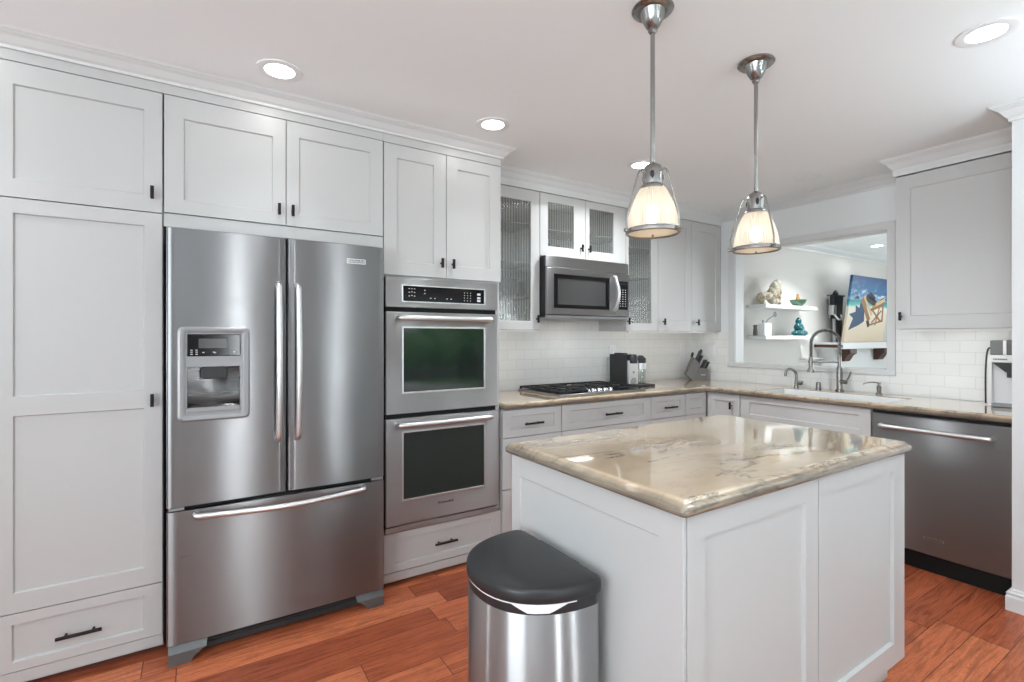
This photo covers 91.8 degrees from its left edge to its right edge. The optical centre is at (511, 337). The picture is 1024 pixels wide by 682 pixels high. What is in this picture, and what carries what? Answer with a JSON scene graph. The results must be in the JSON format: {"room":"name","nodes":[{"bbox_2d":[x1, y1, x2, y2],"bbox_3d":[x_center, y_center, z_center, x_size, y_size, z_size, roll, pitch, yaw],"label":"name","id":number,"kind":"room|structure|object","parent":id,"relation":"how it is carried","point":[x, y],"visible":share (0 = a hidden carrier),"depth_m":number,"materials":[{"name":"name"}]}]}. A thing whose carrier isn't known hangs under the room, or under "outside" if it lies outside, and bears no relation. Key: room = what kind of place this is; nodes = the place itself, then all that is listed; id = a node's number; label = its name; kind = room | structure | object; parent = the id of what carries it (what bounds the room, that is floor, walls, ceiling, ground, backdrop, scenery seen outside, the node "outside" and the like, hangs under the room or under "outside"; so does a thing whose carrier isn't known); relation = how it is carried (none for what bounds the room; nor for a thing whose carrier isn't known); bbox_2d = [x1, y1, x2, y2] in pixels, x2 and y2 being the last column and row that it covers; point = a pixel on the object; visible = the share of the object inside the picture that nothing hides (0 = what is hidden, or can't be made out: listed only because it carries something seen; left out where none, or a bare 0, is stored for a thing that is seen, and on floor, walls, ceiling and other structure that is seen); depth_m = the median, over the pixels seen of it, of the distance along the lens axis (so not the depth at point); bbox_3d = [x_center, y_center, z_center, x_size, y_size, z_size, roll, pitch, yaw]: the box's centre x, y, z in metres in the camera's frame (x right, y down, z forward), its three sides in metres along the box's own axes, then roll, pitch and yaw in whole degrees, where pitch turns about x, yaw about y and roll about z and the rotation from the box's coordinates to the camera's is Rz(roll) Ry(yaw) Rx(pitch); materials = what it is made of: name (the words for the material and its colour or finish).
{"room":"kitchen","nodes":[
{"label":"kitchen","id":0,"kind":"room"},
{"bbox_2d":[0,0,1023,256],"bbox_3d":[2.866,-1.177,1.642,12.000,0.060,6.900,0,0,-32],"label":"ceiling","id":1,"kind":"structure","parent":0,"point":[851,86],"depth_m":2.10,"materials":[{"name":"white paint"}]},
{"bbox_2d":[256,59,302,81],"bbox_3d":[-0.999,-1.144,2.133,0.182,0.006,0.182,0,0,-32],"label":"recessed light","id":2,"kind":"object","parent":1,"relation":"in","point":[278,70],"visible":1,"depth_m":2.13,"materials":[{"name":"white plastic"}]},
{"bbox_2d":[476,117,509,131],"bbox_3d":[-0.103,-1.144,2.673,0.182,0.006,0.182,0,0,-32],"label":"recessed light","id":3,"kind":"object","parent":1,"relation":"in","point":[489,124],"visible":1,"depth_m":2.67,"materials":[{"name":"white plastic"}]},
{"bbox_2d":[627,160,649,169],"bbox_3d":[0.859,-1.144,3.302,0.182,0.006,0.182,0,0,-32],"label":"recessed light","id":4,"kind":"object","parent":1,"relation":"in","point":[636,165],"visible":0.66,"depth_m":3.29,"materials":[{"name":"white plastic"}]},
{"bbox_2d":[624,0,682,238],"bbox_3d":[0.490,-0.748,1.722,0.198,0.797,0.200,0,0,-32],"label":"pendant lamp","id":5,"kind":"object","parent":1,"relation":"hanging from","point":[653,213],"visible":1,"depth_m":1.70,"materials":[{"name":"silver metal"}]},
{"bbox_2d":[628,229,677,236],"bbox_3d":[0.491,-0.363,1.731,0.170,0.010,0.170,0,0,-32],"label":"diffuser","id":6,"kind":"object","parent":5,"relation":"attached to","point":[631,232],"depth_m":1.72,"materials":[{"name":"white glass"}]},
{"bbox_2d":[728,53,780,254],"bbox_3d":[1.028,-0.748,2.070,0.200,0.797,0.197,0,0,-32],"label":"pendant lamp","id":7,"kind":"object","parent":1,"relation":"hanging from","point":[756,233],"visible":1,"depth_m":2.04,"materials":[{"name":"silver metal"}]},
{"bbox_2d":[734,247,778,252],"bbox_3d":[1.019,-0.363,2.071,0.170,0.010,0.170,0,0,-32],"label":"diffuser","id":8,"kind":"object","parent":7,"relation":"attached to","point":[736,249],"depth_m":2.05,"materials":[{"name":"white glass"}]},
{"bbox_2d":[954,18,1020,47],"bbox_3d":[1.787,-1.144,1.869,0.182,0.006,0.182,0,0,-32],"label":"recessed light","id":9,"kind":"object","parent":1,"relation":"in","point":[993,30],"visible":1,"depth_m":1.86,"materials":[{"name":"white plastic"}]},
{"bbox_2d":[27,562,1023,681],"bbox_3d":[2.866,1.373,1.642,12.000,0.050,6.900,0,0,-32],"label":"floor","id":10,"kind":"structure","parent":0,"point":[955,631],"depth_m":2.16,"materials":[{"name":"brown wood"}]},
{"bbox_2d":[0,47,166,681],"bbox_3d":[-1.875,0.131,2.221,0.536,2.435,0.640,0,0,-32],"label":"pantry cabinet","id":11,"kind":"object","parent":10,"relation":"on","point":[83,510],"visible":0.91,"depth_m":1.99,"materials":[{"name":"grey paint"}]},
{"bbox_2d":[166,227,383,667],"bbox_3d":[-1.190,0.449,2.520,0.903,1.798,0.770,0,0,-32],"label":"refrigerator","id":12,"kind":"object","parent":10,"relation":"on","point":[275,346],"visible":1,"depth_m":2.21,"materials":[{"name":"grey metal"}]},
{"bbox_2d":[378,133,500,583],"bbox_3d":[-0.541,0.131,3.068,0.760,2.435,0.640,0,0,-32],"label":"tall cabinet","id":13,"kind":"object","parent":10,"relation":"on","point":[442,205],"visible":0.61,"depth_m":2.82,"materials":[{"name":"grey paint"}]},
{"bbox_2d":[0,22,516,159],"bbox_3d":[-1.032,-1.117,2.540,2.300,0.060,0.348,0,0,-32],"label":"trim","id":14,"kind":"structure","parent":13,"relation":"on","point":[12,37],"depth_m":2.21,"materials":[{"name":"white paint"}]},
{"bbox_2d":[383,276,497,533],"bbox_3d":[-0.498,0.362,3.000,0.691,1.368,0.581,0,0,-32],"label":"wall oven","id":15,"kind":"object","parent":13,"relation":"in","point":[441,336],"visible":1,"depth_m":2.79,"materials":[{"name":"silver metal"}]},
{"bbox_2d":[499,405,560,532],"bbox_3d":[-0.019,0.896,3.384,0.454,0.903,0.642,0,0,-32],"label":"base cabinet","id":16,"kind":"object","parent":10,"relation":"on","point":[523,424],"visible":0.31,"depth_m":3.07,"materials":[{"name":"grey paint"}]},
{"bbox_2d":[499,378,1011,423],"bbox_3d":[1.354,0.423,3.192,2.565,0.040,2.444,0,0,-32],"label":"countertop","id":17,"kind":"structure","parent":16,"relation":"on","point":[512,399],"depth_m":3.29,"materials":[{"name":"beige stone"}]},
{"bbox_2d":[518,381,645,396],"bbox_3d":[0.529,0.384,3.756,0.816,0.037,0.525,0,0,-32],"label":"cooktop","id":18,"kind":"object","parent":17,"relation":"in","point":[588,387],"visible":1,"depth_m":3.65,"materials":[{"name":"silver metal"}]},
{"bbox_2d":[610,353,654,387],"bbox_3d":[0.985,0.267,4.143,0.255,0.272,0.320,0,0,-32],"label":"coffee machine","id":19,"kind":"object","parent":17,"relation":"on","point":[624,367],"visible":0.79,"depth_m":4.04,"materials":[{"name":"black plastic"}]},
{"bbox_2d":[684,357,707,379],"bbox_3d":[1.738,0.296,4.688,0.199,0.214,0.096,0,0,6],"label":"knife block","id":20,"kind":"object","parent":17,"relation":"on","point":[693,371],"visible":0.94,"depth_m":4.64,"materials":[{"name":"grey wood"}]},
{"bbox_2d":[784,368,802,387],"bbox_3d":[2.254,0.324,3.970,0.134,0.158,0.050,0,0,34],"label":"water tap","id":21,"kind":"object","parent":17,"relation":"on","point":[796,383],"visible":1,"depth_m":3.96,"materials":[{"name":"silver metal"}]},
{"bbox_2d":[815,382,820,389],"bbox_3d":[2.366,0.375,3.830,0.040,0.056,0.040,0,0,-32],"label":"air gap","id":22,"kind":"object","parent":17,"relation":"on","point":[818,384],"visible":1,"depth_m":3.81,"materials":[{"name":"silver metal"}]},
{"bbox_2d":[807,329,851,390],"bbox_3d":[2.385,0.169,3.730,0.282,0.468,0.102,0,0,34],"label":"faucet","id":23,"kind":"object","parent":17,"relation":"on","point":[839,370],"visible":1,"depth_m":3.71,"materials":[{"name":"silver metal"}]},
{"bbox_2d":[760,388,907,402],"bbox_3d":[2.216,0.533,3.495,0.401,0.250,0.824,0,0,-32],"label":"sink","id":24,"kind":"object","parent":17,"relation":"in","point":[875,399],"visible":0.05,"depth_m":3.62,"materials":[{"name":"white ceramic"}]},
{"bbox_2d":[863,382,882,394],"bbox_3d":[2.555,0.359,3.515,0.120,0.089,0.044,0,0,28],"label":"soap dispenser","id":25,"kind":"object","parent":17,"relation":"on","point":[879,388],"visible":1,"depth_m":3.49,"materials":[{"name":"silver metal"}]},
{"bbox_2d":[985,340,1011,407],"bbox_3d":[2.912,0.210,2.886,0.230,0.384,0.232,0,0,-32],"label":"water dispenser","id":26,"kind":"object","parent":17,"relation":"on","point":[1000,359],"visible":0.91,"depth_m":2.89,"materials":[{"name":"white plastic"}]},
{"bbox_2d":[991,402,1011,407],"bbox_3d":[2.846,0.392,2.815,0.044,0.021,0.178,0,0,-32],"label":"drip tray","id":27,"kind":"object","parent":26,"relation":"on","point":[994,404],"depth_m":2.85,"materials":[{"name":"silver metal"}]},
{"bbox_2d":[466,530,601,681],"bbox_3d":[0.024,1.012,1.522,0.308,0.670,0.444,0,0,-32],"label":"trash can","id":28,"kind":"object","parent":10,"relation":"on","point":[533,609],"visible":1,"depth_m":1.38,"materials":[{"name":"silver metal"}]},
{"bbox_2d":[560,397,650,435],"bbox_3d":[0.531,0.896,3.733,0.845,0.903,0.642,0,0,-32],"label":"base cabinet","id":29,"kind":"object","parent":10,"relation":"on","point":[577,418],"visible":0.18,"depth_m":3.47,"materials":[{"name":"grey paint"}]},
{"bbox_2d":[651,394,684,423],"bbox_3d":[1.054,0.896,4.065,0.388,0.903,0.642,0,0,-32],"label":"base cabinet","id":30,"kind":"object","parent":10,"relation":"on","point":[664,408],"visible":0.23,"depth_m":3.82,"materials":[{"name":"grey paint"}]},
{"bbox_2d":[683,391,705,418],"bbox_3d":[1.329,0.896,4.261,0.284,0.903,0.607,0,0,-32],"label":"base cabinet","id":31,"kind":"object","parent":10,"relation":"on","point":[695,403],"visible":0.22,"depth_m":4.00,"materials":[{"name":"grey paint"}]},
{"bbox_2d":[512,454,903,681],"bbox_3d":[0.761,0.896,1.908,1.300,0.904,0.793,0,0,-32],"label":"kitchen island","id":32,"kind":"object","parent":10,"relation":"on","point":[804,582],"visible":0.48,"depth_m":1.48,"materials":[{"name":"grey paint"}]},
{"bbox_2d":[505,414,911,517],"bbox_3d":[0.761,0.423,1.912,1.349,0.040,0.843,0,0,-32],"label":"island countertop","id":33,"kind":"structure","parent":32,"relation":"on","point":[686,468],"depth_m":1.68,"materials":[{"name":"beige stone"}]},
{"bbox_2d":[706,391,741,416],"bbox_3d":[1.912,0.896,4.105,0.637,0.903,0.318,0,0,-32],"label":"base cabinet","id":34,"kind":"object","parent":10,"relation":"on","point":[716,403],"visible":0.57,"depth_m":3.95,"materials":[{"name":"grey paint"}]},
{"bbox_2d":[740,395,872,435],"bbox_3d":[2.234,0.896,3.599,0.637,0.903,0.878,0,0,-32],"label":"base cabinet","id":35,"kind":"object","parent":10,"relation":"on","point":[853,420],"visible":0.07,"depth_m":3.39,"materials":[{"name":"grey paint"}]},
{"bbox_2d":[872,409,1011,595],"bbox_3d":[2.621,0.896,2.931,0.684,0.904,0.645,0,0,-32],"label":"dishwasher","id":36,"kind":"object","parent":10,"relation":"on","point":[958,471],"visible":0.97,"depth_m":2.71,"materials":[{"name":"silver metal"}]},
{"bbox_2d":[744,248,886,365],"bbox_3d":[3.988,0.101,6.382,5.025,2.495,0.100,0,0,-32],"label":"wall","id":37,"kind":"structure","parent":0,"point":[813,276],"depth_m":5.94,"materials":[{"name":"white paint"}]},
{"bbox_2d":[747,304,816,310],"bbox_3d":[3.071,-0.334,5.612,1.060,0.040,0.214,0,0,-32],"label":"floating shelf","id":38,"kind":"object","parent":37,"relation":"attached to","point":[753,306],"visible":1,"depth_m":5.43,"materials":[{"name":"white paint"}]},
{"bbox_2d":[757,279,782,304],"bbox_3d":[2.817,-0.496,5.413,0.428,0.285,0.099,0,0,-32],"label":"animal figurine","id":39,"kind":"object","parent":38,"relation":"on","point":[773,295],"visible":0.98,"depth_m":5.40,"materials":[{"name":"ceramic"}]},
{"bbox_2d":[789,294,806,305],"bbox_3d":[3.287,-0.425,5.700,0.176,0.143,0.176,0,0,-32],"label":"bowl","id":40,"kind":"object","parent":38,"relation":"on","point":[797,302],"visible":0.87,"depth_m":5.65,"materials":[{"name":"green ceramic"}]},
{"bbox_2d":[747,336,816,338],"bbox_3d":[3.071,0.003,5.612,1.060,0.040,0.214,0,0,-32],"label":"floating shelf","id":41,"kind":"object","parent":37,"relation":"attached to","point":[748,337],"visible":0.89,"depth_m":5.40,"materials":[{"name":"white paint"}]},
{"bbox_2d":[753,325,757,335],"bbox_3d":[2.593,-0.074,5.282,0.048,0.115,0.047,0,0,-32],"label":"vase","id":42,"kind":"object","parent":41,"relation":"on","point":[755,330],"visible":1,"depth_m":5.26,"materials":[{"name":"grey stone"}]},
{"bbox_2d":[758,323,770,335],"bbox_3d":[2.729,-0.085,5.357,0.130,0.135,0.080,0,0,-32],"label":"box","id":43,"kind":"object","parent":41,"relation":"on","point":[764,329],"visible":0.91,"depth_m":5.32,"materials":[{"name":"white plastic"}]},
{"bbox_2d":[791,317,807,335],"bbox_3d":[3.307,-0.121,5.712,0.251,0.214,0.117,0,0,-32],"label":"figurine","id":44,"kind":"object","parent":41,"relation":"on","point":[799,330],"visible":1,"depth_m":5.67,"materials":[{"name":"teal ceramic"}]},
{"bbox_2d":[790,244,886,265],"bbox_3d":[4.034,-1.099,6.310,5.025,0.094,0.070,0,0,-32],"label":"trim","id":45,"kind":"structure","parent":37,"relation":"attached to","point":[814,248],"depth_m":6.49,"materials":[{"name":"white paint"}]},
{"bbox_2d":[693,151,1011,401],"bbox_3d":[3.018,0.101,3.101,0.130,2.495,4.400,0,0,-32],"label":"wall","id":46,"kind":"structure","parent":0,"point":[877,205],"depth_m":3.89,"materials":[{"name":"white paint"}]},
{"bbox_2d":[501,165,721,225],"bbox_3d":[0.887,-1.092,3.934,2.575,0.110,0.054,0,0,-32],"label":"trim","id":47,"kind":"structure","parent":46,"relation":"attached to","point":[511,176],"depth_m":3.71,"materials":[{"name":"white paint"}]},
{"bbox_2d":[735,229,886,369],"bbox_3d":[2.408,-0.270,4.064,0.126,1.006,1.192,0,0,-32],"label":"trim","id":48,"kind":"structure","parent":46,"relation":"attached to","point":[739,259],"depth_m":4.54,"materials":[{"name":"white paint"}]},
{"bbox_2d":[728,220,895,369],"bbox_3d":[2.345,-0.284,4.026,0.013,1.079,1.295,0,0,-32],"label":"trim","id":49,"kind":"structure","parent":46,"relation":"attached to","point":[890,226],"depth_m":3.54,"materials":[{"name":"white paint"}]},
{"bbox_2d":[728,362,895,375],"bbox_3d":[2.399,0.251,4.061,0.157,0.037,1.299,0,0,-32],"label":"trim","id":50,"kind":"structure","parent":46,"relation":"attached to","point":[749,365],"depth_m":3.90,"materials":[{"name":"white paint"}]},
{"bbox_2d":[721,172,915,222],"bbox_3d":[2.329,-1.109,3.998,0.072,0.077,1.493,0,0,-32],"label":"trim","id":51,"kind":"structure","parent":46,"relation":"attached to","point":[884,180],"depth_m":3.84,"materials":[{"name":"white paint"}]},
{"bbox_2d":[692,330,1011,401],"bbox_3d":[2.439,0.175,3.885,0.008,0.455,2.455,0,0,-32],"label":"tiled wall","id":52,"kind":"structure","parent":46,"relation":"attached to","point":[932,364],"depth_m":3.38,"materials":[{"name":"white tile"}]},
{"bbox_2d":[703,343,714,355],"bbox_3d":[1.883,0.118,4.743,0.008,0.120,0.130,0,0,-32],"label":"light switch","id":53,"kind":"object","parent":52,"relation":"attached to","point":[708,348],"visible":1,"depth_m":4.74,"materials":[{"name":"white plastic"}]},
{"bbox_2d":[896,152,1011,331],"bbox_3d":[2.775,-0.535,3.021,0.366,0.998,0.631,0,0,-32],"label":"upper cabinet","id":54,"kind":"object","parent":46,"relation":"attached to","point":[954,222],"depth_m":2.95,"materials":[{"name":"grey paint"}]},
{"bbox_2d":[879,127,1011,177],"bbox_3d":[2.744,-1.091,3.039,0.400,0.113,0.700,0,0,-32],"label":"trim","id":55,"kind":"structure","parent":54,"relation":"on","point":[999,141],"depth_m":2.94,"materials":[{"name":"white paint"}]},
{"bbox_2d":[904,548,1009,580],"bbox_3d":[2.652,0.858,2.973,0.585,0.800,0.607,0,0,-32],"label":"toe kick","id":56,"kind":"object","parent":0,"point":[946,562],"depth_m":2.74,"materials":[{"name":"black"}]},
{"bbox_2d":[1012,118,1023,591],"bbox_3d":[3.066,0.101,2.210,0.745,2.495,1.045,0,0,-32],"label":"wall","id":57,"kind":"structure","parent":0,"point":[1017,125],"depth_m":2.43,"materials":[{"name":"white paint"}]},
{"bbox_2d":[988,97,1023,125],"bbox_3d":[2.870,-1.107,2.128,0.472,0.080,1.117,0,0,-32],"label":"trim","id":58,"kind":"structure","parent":57,"relation":"attached to","point":[1009,111],"depth_m":2.43,"materials":[{"name":"white paint"}]},
{"bbox_2d":[1005,587,1023,614],"bbox_3d":[2.805,1.294,2.056,0.180,0.107,1.065,0,0,-32],"label":"baseboard","id":59,"kind":"structure","parent":57,"relation":"attached to","point":[1014,599],"depth_m":2.43,"materials":[{"name":"white paint"}]},
{"bbox_3d":[-1.077,0.101,3.166,6.975,2.495,0.100,0,0,-32],"label":"wall","id":60,"kind":"structure","parent":0,"visible":0},
{"bbox_2d":[163,84,383,247],"bbox_3d":[-1.244,-0.782,2.625,0.962,0.610,0.635,0,0,-32],"label":"upper cabinet","id":61,"kind":"object","parent":60,"relation":"attached to","point":[231,165],"visible":0.95,"depth_m":2.35,"materials":[{"name":"grey paint"}]},
{"bbox_2d":[539,192,625,263],"bbox_3d":[0.477,-0.809,3.881,0.847,0.455,0.358,0,0,-32],"label":"upper cabinet","id":62,"kind":"object","parent":60,"relation":"attached to","point":[582,229],"visible":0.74,"depth_m":3.88,"materials":[{"name":"grey paint"}]},
{"bbox_2d":[548,228,611,244],"bbox_3d":[0.461,-0.792,3.908,0.809,0.010,0.269,0,0,-32],"label":"glass shelf","id":63,"kind":"object","parent":62,"relation":"attached to","point":[554,235],"depth_m":3.95,"materials":[{"name":"grey"}]},
{"bbox_2d":[499,319,691,390],"bbox_3d":[0.696,0.131,4.228,2.567,0.545,0.008,0,0,-32],"label":"tiled wall","id":64,"kind":"structure","parent":60,"relation":"attached to","point":[560,351],"depth_m":4.13,"materials":[{"name":"white tile"}]},
{"bbox_2d":[499,185,539,331],"bbox_3d":[-0.087,-0.536,3.523,0.487,1.001,0.358,0,0,-32],"label":"upper cabinet","id":65,"kind":"object","parent":64,"relation":"attached to","point":[519,206],"depth_m":3.62,"materials":[{"name":"grey paint"}]},
{"bbox_2d":[500,314,508,320],"bbox_3d":[-0.052,-0.118,3.497,0.060,0.090,0.060,0,0,-32],"label":"tumbler","id":66,"kind":"object","parent":65,"relation":"in","point":[502,316],"visible":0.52,"depth_m":3.47,"materials":[{"name":"clear glass"}]},
{"bbox_2d":[499,288,518,295],"bbox_3d":[-0.028,-0.315,3.524,0.156,0.055,0.156,0,0,-32],"label":"bowl","id":67,"kind":"object","parent":65,"relation":"in","point":[502,291],"visible":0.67,"depth_m":3.47,"materials":[{"name":"grey ceramic"}]},
{"bbox_2d":[499,285,518,288],"bbox_3d":[-0.028,-0.338,3.524,0.156,0.055,0.156,0,0,-32],"label":"bowl","id":68,"kind":"object","parent":67,"relation":"on","point":[500,286],"visible":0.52,"depth_m":3.46,"materials":[{"name":"grey ceramic"}]},
{"bbox_2d":[499,281,518,284],"bbox_3d":[-0.028,-0.361,3.524,0.156,0.055,0.156,0,0,-32],"label":"bowl","id":69,"kind":"object","parent":68,"relation":"on","point":[503,282],"visible":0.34,"depth_m":3.46,"materials":[{"name":"grey ceramic"}]},
{"bbox_2d":[501,278,518,281],"bbox_3d":[-0.028,-0.384,3.524,0.156,0.055,0.156,0,0,-32],"label":"bowl","id":70,"kind":"object","parent":69,"relation":"on","point":[502,279],"visible":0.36,"depth_m":3.46,"materials":[{"name":"grey ceramic"}]},
{"bbox_2d":[509,314,517,320],"bbox_3d":[0.011,-0.118,3.537,0.060,0.090,0.060,0,0,-32],"label":"tumbler","id":71,"kind":"object","parent":65,"relation":"in","point":[513,317],"visible":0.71,"depth_m":3.51,"materials":[{"name":"clear glass"}]},
{"bbox_2d":[499,295,528,300],"bbox_3d":[-0.104,-0.282,3.550,0.449,0.010,0.269,0,0,-32],"label":"glass shelf","id":72,"kind":"object","parent":65,"relation":"attached to","point":[526,297],"depth_m":3.55,"materials":[{"name":"grey"}]},
{"bbox_2d":[501,220,528,232],"bbox_3d":[-0.104,-0.802,3.550,0.449,0.010,0.269,0,0,-32],"label":"glass shelf","id":73,"kind":"object","parent":65,"relation":"attached to","point":[506,226],"depth_m":3.60,"materials":[{"name":"grey"}]},
{"bbox_2d":[501,261,528,268],"bbox_3d":[-0.104,-0.522,3.550,0.449,0.010,0.269,0,0,-32],"label":"glass shelf","id":74,"kind":"object","parent":65,"relation":"attached to","point":[504,264],"depth_m":3.58,"materials":[{"name":"grey"}]},
{"bbox_2d":[516,291,525,296],"bbox_3d":[0.058,-0.312,3.626,0.084,0.050,0.084,0,0,-32],"label":"bowl","id":75,"kind":"object","parent":65,"relation":"on","point":[520,293],"visible":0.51,"depth_m":3.60,"materials":[{"name":"grey ceramic"}]},
{"bbox_2d":[518,314,525,320],"bbox_3d":[0.074,-0.118,3.577,0.060,0.090,0.060,0,0,-32],"label":"tumbler","id":76,"kind":"object","parent":65,"relation":"in","point":[521,317],"visible":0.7,"depth_m":3.55,"materials":[{"name":"clear glass"}]},
{"bbox_2d":[539,255,628,320],"bbox_3d":[0.495,-0.357,3.822,0.804,0.440,0.458,0,0,-32],"label":"microwave","id":77,"kind":"object","parent":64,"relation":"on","point":[569,288],"visible":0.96,"depth_m":3.66,"materials":[{"name":"silver metal"}]},
{"bbox_2d":[609,346,615,358],"bbox_3d":[0.879,0.131,4.334,0.070,0.115,0.008,0,0,-32],"label":"wall outlet","id":78,"kind":"object","parent":64,"relation":"attached to","point":[612,349],"visible":0.63,"depth_m":4.33,"materials":[{"name":"white plastic"}]},
{"bbox_2d":[599,209,657,330],"bbox_3d":[0.995,-0.544,4.210,0.374,0.985,0.358,0,0,-32],"label":"upper cabinet","id":79,"kind":"object","parent":64,"relation":"attached to","point":[641,254],"visible":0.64,"depth_m":4.24,"materials":[{"name":"grey paint"}]},
{"bbox_2d":[629,246,649,254],"bbox_3d":[0.978,-0.742,4.236,0.336,0.010,0.269,0,0,-32],"label":"glass shelf","id":80,"kind":"object","parent":79,"relation":"attached to","point":[632,250],"depth_m":4.25,"materials":[{"name":"grey"}]},
{"bbox_2d":[629,275,649,281],"bbox_3d":[0.978,-0.502,4.236,0.336,0.010,0.269,0,0,-32],"label":"glass shelf","id":81,"kind":"object","parent":79,"relation":"attached to","point":[646,278],"depth_m":4.26,"materials":[{"name":"grey"}]},
{"bbox_2d":[629,302,649,305],"bbox_3d":[0.978,-0.282,4.236,0.336,0.010,0.269,0,0,-32],"label":"glass shelf","id":82,"kind":"object","parent":79,"relation":"attached to","point":[630,303],"depth_m":4.20,"materials":[{"name":"grey"}]},
{"bbox_2d":[679,343,684,355],"bbox_3d":[1.654,0.118,4.826,0.075,0.120,0.008,0,0,-32],"label":"wall outlet","id":83,"kind":"object","parent":64,"relation":"attached to","point":[681,345],"visible":1,"depth_m":4.82,"materials":[{"name":"white plastic"}]},
{"bbox_2d":[658,219,720,331],"bbox_3d":[1.517,-0.544,4.542,0.860,0.985,0.358,0,0,-32],"label":"upper cabinet","id":84,"kind":"object","parent":60,"relation":"attached to","point":[689,261],"visible":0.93,"depth_m":4.41,"materials":[{"name":"grey paint"}]},
{"bbox_2d":[627,331,716,332],"bbox_3d":[1.424,-0.043,4.333,1.150,0.015,0.020,0,0,-32],"label":"light strip","id":85,"kind":"object","parent":84,"relation":"attached to","point":[627,331],"visible":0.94,"depth_m":4.25,"materials":[{"name":"white plastic"}]},
{"bbox_3d":[5.786,1.343,3.554,5.020,0.009,6.599,0,0,-32],"label":"floor","id":86,"kind":"structure","parent":0,"visible":0},
{"bbox_2d":[814,342,886,368],"bbox_3d":[4.782,0.707,6.636,2.212,1.283,0.319,0,0,-32],"label":"mantel","id":87,"kind":"object","parent":86,"relation":"on","point":[854,354],"visible":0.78,"depth_m":6.26,"materials":[{"name":"white paint"}]},
{"bbox_2d":[827,290,844,341],"bbox_3d":[4.141,-0.269,6.299,0.355,0.656,0.144,0,0,-32],"label":"wall ornament","id":88,"kind":"object","parent":87,"relation":"on","point":[835,300],"visible":0.97,"depth_m":6.29,"materials":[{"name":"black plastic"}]},
{"bbox_2d":[815,342,886,348],"bbox_3d":[4.795,0.104,6.645,2.180,0.078,0.319,0,0,-32],"label":"shelf","id":89,"kind":"object","parent":87,"relation":"attached to","point":[818,345],"depth_m":6.13,"materials":[{"name":"white paint"}]},
{"bbox_2d":[841,275,886,341],"bbox_3d":[4.603,-0.355,6.425,1.080,0.830,0.135,0,0,-32],"label":"print","id":90,"kind":"object","parent":87,"relation":"on","point":[866,306],"visible":0.98,"depth_m":6.36,"materials":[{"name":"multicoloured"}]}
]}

